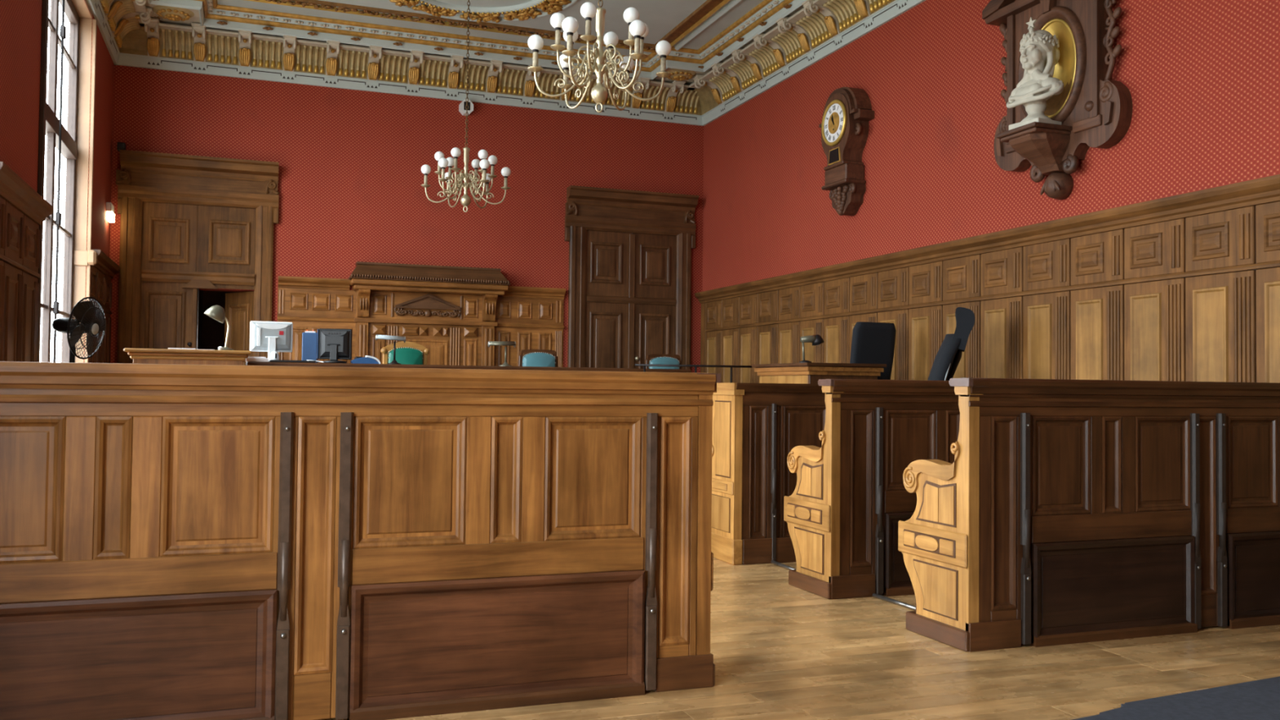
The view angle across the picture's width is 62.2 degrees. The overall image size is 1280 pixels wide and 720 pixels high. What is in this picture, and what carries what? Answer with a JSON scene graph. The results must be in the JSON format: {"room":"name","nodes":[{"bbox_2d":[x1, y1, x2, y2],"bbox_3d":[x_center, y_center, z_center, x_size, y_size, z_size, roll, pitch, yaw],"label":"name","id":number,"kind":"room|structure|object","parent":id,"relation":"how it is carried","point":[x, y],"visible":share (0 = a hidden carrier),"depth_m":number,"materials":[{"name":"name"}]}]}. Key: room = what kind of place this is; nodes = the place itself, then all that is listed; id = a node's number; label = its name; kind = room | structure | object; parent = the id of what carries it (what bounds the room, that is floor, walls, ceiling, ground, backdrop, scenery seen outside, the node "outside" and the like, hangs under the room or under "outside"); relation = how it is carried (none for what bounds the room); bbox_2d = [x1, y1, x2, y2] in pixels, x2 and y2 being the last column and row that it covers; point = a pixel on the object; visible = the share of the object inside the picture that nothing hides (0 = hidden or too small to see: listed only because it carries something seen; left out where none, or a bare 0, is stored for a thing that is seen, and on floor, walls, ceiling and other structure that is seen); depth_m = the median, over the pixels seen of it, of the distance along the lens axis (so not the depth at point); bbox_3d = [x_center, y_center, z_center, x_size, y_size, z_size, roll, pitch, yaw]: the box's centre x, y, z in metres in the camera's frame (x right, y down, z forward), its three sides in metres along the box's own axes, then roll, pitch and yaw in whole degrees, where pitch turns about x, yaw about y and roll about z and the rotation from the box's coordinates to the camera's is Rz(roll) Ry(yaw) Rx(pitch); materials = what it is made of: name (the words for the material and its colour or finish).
{"room":"courtroom","nodes":[
{"label":"courtroom","id":0,"kind":"room"},
{"bbox_2d":[0,0,119,363],"bbox_3d":[-2.288,-1.364,2.327,0.240,5.100,17.890,1,-2,-20],"label":"wall","id":1,"kind":"structure","parent":0,"point":[23,210],"depth_m":6.66,"materials":[{"name":"paint"}]},
{"bbox_2d":[36,0,97,362],"bbox_3d":[-4.520,-1.130,8.140,0.355,3.870,2.390,1,-2,-20],"label":"window","id":2,"kind":"structure","parent":1,"relation":"in","point":[73,143],"depth_m":9.11,"materials":[{"name":"clear glass"}]},
{"bbox_2d":[106,202,115,222],"bbox_3d":[-5.229,-1.456,10.471,0.062,0.170,0.220,1,-2,-20],"label":"wall lamp","id":3,"kind":"object","parent":1,"relation":"attached to","point":[110,216],"visible":1,"depth_m":10.38,"materials":[{"name":"white glass"}]},
{"bbox_2d":[106,211,115,222],"bbox_3d":[-5.228,-1.414,10.470,0.055,0.085,0.200,1,-2,-20],"label":"diffuser","id":4,"kind":"object","parent":3,"relation":"attached to","point":[110,216],"depth_m":10.38,"materials":[{"name":"white glass"}]},
{"bbox_2d":[109,64,703,373],"bbox_3d":[-2.286,-1.114,11.818,6.528,5.100,0.572,1,-2,-20],"label":"wall","id":5,"kind":"structure","parent":0,"point":[360,246],"depth_m":11.73,"materials":[{"name":"red paint"}]},
{"bbox_2d":[115,149,279,365],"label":"door","id":6,"kind":"structure","parent":5,"relation":"in","point":[189,224],"depth_m":10.96,"materials":[{"name":"brown wood"}]},
{"bbox_2d":[116,142,125,151],"bbox_3d":[-5.224,-2.147,10.680,0.070,0.078,0.100,1,-2,-20],"label":"speaker","id":7,"kind":"object","parent":6,"relation":"on","point":[121,145],"visible":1,"depth_m":10.64},
{"bbox_2d":[347,261,510,285],"bbox_3d":[-2.306,-0.948,11.674,1.727,0.190,0.322,1,-2,-20],"label":"hood","id":8,"kind":"object","parent":5,"relation":"attached to","point":[378,272],"depth_m":11.59,"materials":[{"name":"brown wood"}]},
{"bbox_2d":[350,278,508,296],"bbox_3d":[-2.313,-0.798,11.688,1.700,0.110,0.285,1,-2,-20],"label":"hood","id":9,"kind":"object","parent":5,"relation":"attached to","point":[381,286],"depth_m":11.61,"materials":[{"name":"brown wood"}]},
{"bbox_2d":[458,99,473,115],"bbox_3d":[-1.960,-2.848,11.959,0.147,0.157,0.106,1,-2,-20],"label":"smoke detector","id":10,"kind":"object","parent":5,"relation":"attached to","point":[462,109],"depth_m":11.92,"materials":[{"name":"white plastic"}]},
{"bbox_2d":[564,185,699,369],"bbox_3d":[-0.094,-0.485,12.568,1.644,3.030,0.195,1,-2,-20],"label":"door","id":11,"kind":"structure","parent":5,"relation":"in","point":[629,276],"depth_m":12.61,"materials":[{"name":"brown wood"}]},
{"bbox_2d":[87,0,925,125],"bbox_3d":[0.817,-3.513,3.519,7.128,0.775,18.490,1,-2,-20],"label":"ceiling","id":12,"kind":"structure","parent":0,"point":[723,55],"depth_m":11.11,"materials":[{"name":"grey paint"}]},
{"bbox_2d":[421,0,511,212],"bbox_3d":[-1.665,-2.461,10.208,0.850,2.084,0.789,1,-2,0],"label":"chandelier","id":13,"kind":"object","parent":12,"relation":"hanging from","point":[442,162],"visible":1,"depth_m":10.17,"materials":[{"name":"gold metal"}]},
{"bbox_2d":[527,0,671,112],"bbox_3d":[-0.231,-2.526,6.314,0.850,2.121,0.789,1,-2,0],"label":"chandelier","id":14,"kind":"object","parent":12,"relation":"hanging from","point":[637,28],"visible":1,"depth_m":6.25,"materials":[{"name":"gold metal"}]},
{"bbox_2d":[321,558,1279,719],"bbox_3d":[0.718,1.347,3.373,7.228,0.200,18.490,1,-2,-20],"label":"floor","id":15,"kind":"structure","parent":0,"point":[780,651],"depth_m":4.38,"materials":[{"name":"brown wood"}]},
{"bbox_2d":[0,361,720,719],"bbox_3d":[-1.227,0.632,3.820,3.068,1.212,0.559,1,-2,-20],"label":"bench","id":16,"kind":"object","parent":15,"relation":"on","point":[178,541],"visible":1,"depth_m":3.63,"materials":[{"name":"brown wood"}]},
{"bbox_2d":[711,382,826,565],"bbox_3d":[0.965,0.761,7.414,1.020,1.190,0.714,1,-2,-20],"label":"pew","id":17,"kind":"object","parent":15,"relation":"on","point":[756,426],"visible":0.56,"depth_m":7.03,"materials":[{"name":"brown wood"}]},
{"bbox_2d":[770,560,796,569],"bbox_3d":[0.951,1.321,6.747,0.032,0.032,0.504,1,-2,-17],"label":"rod","id":18,"kind":"object","parent":15,"relation":"on","point":[775,562],"visible":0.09,"depth_m":6.82,"materials":[{"name":"metal"}]},
{"bbox_2d":[783,378,959,599],"bbox_3d":[1.967,0.735,6.444,2.178,1.212,0.559,1,-2,-20],"label":"bench","id":19,"kind":"object","parent":15,"relation":"on","point":[849,499],"visible":0.42,"depth_m":5.94,"materials":[{"name":"brown wood"}]},
{"bbox_2d":[871,593,915,610],"bbox_3d":[1.390,1.297,5.651,0.032,0.032,0.503,1,-2,-23],"label":"rod","id":20,"kind":"object","parent":15,"relation":"on","point":[874,595],"visible":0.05,"depth_m":5.69,"materials":[{"name":"metal"}]},
{"bbox_2d":[897,377,1279,652],"bbox_3d":[2.379,0.710,5.306,2.193,1.212,0.559,1,-2,-20],"label":"bench","id":21,"kind":"object","parent":15,"relation":"on","point":[1064,512],"visible":1,"depth_m":4.97,"materials":[{"name":"brown wood"}]},
{"bbox_2d":[1072,676,1279,719],"bbox_3d":[2.649,1.258,3.229,3.050,0.012,2.280,1,-2,-20],"label":"carpet","id":22,"kind":"object","parent":15,"relation":"on","point":[1258,700],"visible":1,"depth_m":3.87,"materials":[{"name":"carpet"}]},
{"bbox_3d":[-1.271,1.147,8.934,6.508,0.450,6.090,1,-2,-20],"label":"dais","id":23,"kind":"object","parent":15,"relation":"on","visible":0},
{"bbox_2d":[52,297,106,362],"bbox_3d":[-3.646,0.214,6.913,0.400,1.257,0.400,1,-2,-20],"label":"pedestal fan","id":24,"kind":"object","parent":23,"relation":"on","point":[89,320],"visible":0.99,"depth_m":6.89,"materials":[{"name":"black plastic"}]},
{"bbox_2d":[123,347,251,365],"bbox_3d":[-3.419,0.401,8.037,0.870,0.948,0.500,1,-2,-20],"label":"desk","id":25,"kind":"object","parent":23,"relation":"on","point":[144,356],"visible":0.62,"depth_m":7.84,"materials":[{"name":"brown wood"}]},
{"bbox_2d":[168,347,195,349],"bbox_3d":[-3.445,-0.080,7.990,0.190,0.010,0.270,1,-2,-20],"label":"paper pad","id":26,"kind":"object","parent":25,"relation":"on","point":[168,348],"visible":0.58,"depth_m":7.86,"materials":[{"name":"white paper"}]},
{"bbox_2d":[204,305,233,350],"bbox_3d":[-3.206,-0.244,8.066,0.215,0.348,0.156,1,-2,-20],"label":"desk lamp","id":27,"kind":"object","parent":25,"relation":"on","point":[217,313],"visible":0.96,"depth_m":8.03,"materials":[{"name":"silver metal"}]},
{"bbox_2d":[380,341,429,364],"bbox_3d":[-2.178,0.377,9.937,0.460,1.122,0.506,1,-2,-20],"label":"chair","id":28,"kind":"object","parent":23,"relation":"on","point":[415,353],"visible":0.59,"depth_m":10.10,"materials":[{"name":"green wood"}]},
{"bbox_2d":[387,347,422,364],"bbox_3d":[-2.242,0.152,10.125,0.322,0.540,0.086,1,-2,-20],"label":"cushion","id":29,"kind":"object","parent":28,"relation":"on","point":[414,356],"depth_m":10.10,"materials":[{"name":"green leather"}]},
{"bbox_2d":[245,361,691,372],"bbox_3d":[-1.483,0.496,9.462,3.830,0.875,0.900,1,-2,-20],"label":"desk","id":30,"kind":"object","parent":23,"relation":"on","point":[248,363],"visible":0.06,"depth_m":8.97,"materials":[{"name":"brown wood"}]},
{"bbox_2d":[245,356,268,361],"bbox_3d":[-3.076,-0.004,8.519,0.170,0.040,0.170,1,-2,-20],"label":"paper stack","id":31,"kind":"object","parent":30,"relation":"on","point":[249,358],"visible":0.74,"depth_m":8.44,"materials":[{"name":"white paper"}]},
{"bbox_2d":[249,320,293,361],"bbox_3d":[-3.039,-0.150,8.744,0.335,0.335,0.200,1,-2,-26],"label":"monitor","id":32,"kind":"object","parent":30,"relation":"on","point":[271,337],"visible":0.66,"depth_m":8.70,"materials":[{"name":"white plastic"}]},
{"bbox_2d":[269,360,315,362],"bbox_3d":[-2.821,0.012,8.607,0.350,0.018,0.180,1,-2,-20],"label":"blotter","id":33,"kind":"object","parent":30,"relation":"on","point":[273,361],"visible":0.8,"depth_m":8.52,"materials":[{"name":"black plastic"}]},
{"bbox_2d":[302,329,318,362],"bbox_3d":[-2.824,-0.111,9.081,0.120,0.288,0.270,1,-2,-14],"label":"binder","id":34,"kind":"object","parent":30,"relation":"on","point":[309,339],"visible":0.7,"depth_m":8.95,"materials":[{"name":"plastic"}]},
{"bbox_2d":[316,328,351,363],"bbox_3d":[-2.550,-0.118,8.833,0.231,0.285,0.210,0,-2,35],"label":"monitor","id":35,"kind":"object","parent":30,"relation":"on","point":[333,344],"visible":0.99,"depth_m":8.80,"materials":[{"name":"black plastic"}]},
{"bbox_2d":[351,355,381,364],"bbox_3d":[-2.293,-0.001,8.871,0.233,0.071,0.150,1,-2,-20],"label":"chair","id":36,"kind":"object","parent":30,"relation":"on","point":[367,359],"visible":0.95,"depth_m":8.81,"materials":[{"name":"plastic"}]},
{"bbox_2d":[375,333,405,364],"bbox_3d":[-2.159,-0.088,9.173,0.262,0.263,0.120,1,-2,-20],"label":"lamp","id":37,"kind":"object","parent":30,"relation":"on","point":[377,336],"visible":0.88,"depth_m":9.16,"materials":[{"name":"metal"}]},
{"bbox_2d":[487,341,515,366],"bbox_3d":[-1.240,-0.055,9.511,0.257,0.234,0.120,1,-2,-20],"label":"lamp","id":38,"kind":"object","parent":30,"relation":"on","point":[490,343],"visible":0.91,"depth_m":9.50,"materials":[{"name":"silver metal"}]},
{"bbox_2d":[518,349,557,367],"bbox_3d":[-0.948,0.427,10.386,0.434,1.072,0.500,1,-2,-20],"label":"chair","id":39,"kind":"object","parent":23,"relation":"on","point":[537,357],"visible":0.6,"depth_m":10.54,"materials":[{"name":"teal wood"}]},
{"bbox_2d":[522,352,555,367],"bbox_3d":[-1.013,0.187,10.577,0.332,0.522,0.086,1,-2,-20],"label":"cushion","id":40,"kind":"object","parent":39,"relation":"on","point":[532,359],"depth_m":10.54,"materials":[{"name":"teal leather"}]},
{"bbox_2d":[644,354,681,368],"bbox_3d":[0.314,0.462,10.850,0.434,1.055,0.500,1,-2,-20],"label":"chair","id":41,"kind":"object","parent":23,"relation":"on","point":[658,358],"visible":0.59,"depth_m":11.01,"materials":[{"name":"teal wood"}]},
{"bbox_2d":[648,356,679,368],"bbox_3d":[0.249,0.221,11.041,0.332,0.505,0.086,1,-2,-20],"label":"cushion","id":42,"kind":"object","parent":41,"relation":"on","point":[656,360],"depth_m":11.01,"materials":[{"name":"teal leather"}]},
{"bbox_2d":[635,364,752,382],"bbox_3d":[0.441,0.486,8.652,0.992,0.894,0.024,1,-2,-12],"label":"handrail","id":43,"kind":"object","parent":23,"relation":"on","point":[644,366],"visible":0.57,"depth_m":8.66,"materials":[{"name":"metal"}]},
{"bbox_2d":[751,362,886,383],"bbox_3d":[1.399,0.486,8.409,0.686,0.902,0.926,1,-2,-20],"label":"desk","id":44,"kind":"object","parent":23,"relation":"on","point":[799,372],"visible":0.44,"depth_m":8.06,"materials":[{"name":"brown wood"}]},
{"bbox_2d":[799,334,824,362],"bbox_3d":[1.331,-0.085,8.220,0.211,0.228,0.098,1,-2,-20],"label":"desk lamp","id":45,"kind":"object","parent":44,"relation":"on","point":[816,340],"visible":0.92,"depth_m":8.20,"materials":[{"name":"metal"}]},
{"bbox_2d":[849,321,896,379],"bbox_3d":[1.798,0.326,8.828,0.610,1.249,0.606,1,-2,-23],"label":"office chair","id":46,"kind":"object","parent":23,"relation":"on","point":[872,343],"visible":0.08,"depth_m":8.58,"materials":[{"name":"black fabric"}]},
{"bbox_2d":[927,306,974,380],"bbox_3d":[1.988,0.277,7.602,0.777,1.288,0.610,0,-2,16],"label":"office chair","id":47,"kind":"object","parent":23,"relation":"on","point":[948,357],"visible":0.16,"depth_m":7.39,"materials":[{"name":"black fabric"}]},
{"bbox_2d":[694,0,1279,382],"bbox_3d":[3.926,-1.237,4.613,0.350,5.100,17.890,1,-2,-20],"label":"wall","id":48,"kind":"structure","parent":0,"point":[1160,261],"depth_m":7.82,"materials":[{"name":"red paint"}]},
{"bbox_2d":[818,86,874,216],"bbox_3d":[1.861,-1.907,9.714,0.230,1.175,0.680,1,-2,-20],"label":"wall clock","id":49,"kind":"object","parent":48,"relation":"attached to","point":[847,112],"visible":1,"depth_m":9.58,"materials":[{"name":"brown wood"}]},
{"bbox_2d":[818,86,874,127],"bbox_3d":[1.884,-2.319,9.732,0.190,0.350,0.680,1,-2,-20],"label":"hood","id":50,"kind":"object","parent":49,"relation":"attached to","point":[855,103],"depth_m":9.53,"materials":[{"name":"brown wood"}]},
{"bbox_2d":[982,0,1132,199],"bbox_3d":[2.702,-1.973,7.169,0.410,1.760,1.260,1,-2,-20],"label":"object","id":51,"kind":"object","parent":48,"relation":"attached to","point":[1094,109],"visible":0.88,"depth_m":7.03,"materials":[{"name":"brown wood"}]},
{"bbox_2d":[996,121,1072,138],"bbox_3d":[2.688,-1.533,7.154,0.390,0.030,0.380,1,-2,-20],"label":"shelf","id":52,"kind":"object","parent":51,"relation":"attached to","point":[1033,127],"depth_m":7.00,"materials":[{"name":"brown wood"}]},
{"bbox_2d":[1006,17,1063,129],"bbox_3d":[2.660,-1.931,7.150,0.345,0.762,0.349,0,-2,15],"label":"bust","id":53,"kind":"object","parent":51,"relation":"on","point":[1039,51],"visible":1,"depth_m":7.09,"materials":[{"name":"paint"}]},
{"bbox_2d":[1006,80,1063,108],"bbox_3d":[2.627,-1.780,7.128,0.162,0.131,0.436,1,-2,-29],"label":"drapery","id":54,"kind":"object","parent":53,"relation":"hanging from","point":[1033,94],"depth_m":7.07,"materials":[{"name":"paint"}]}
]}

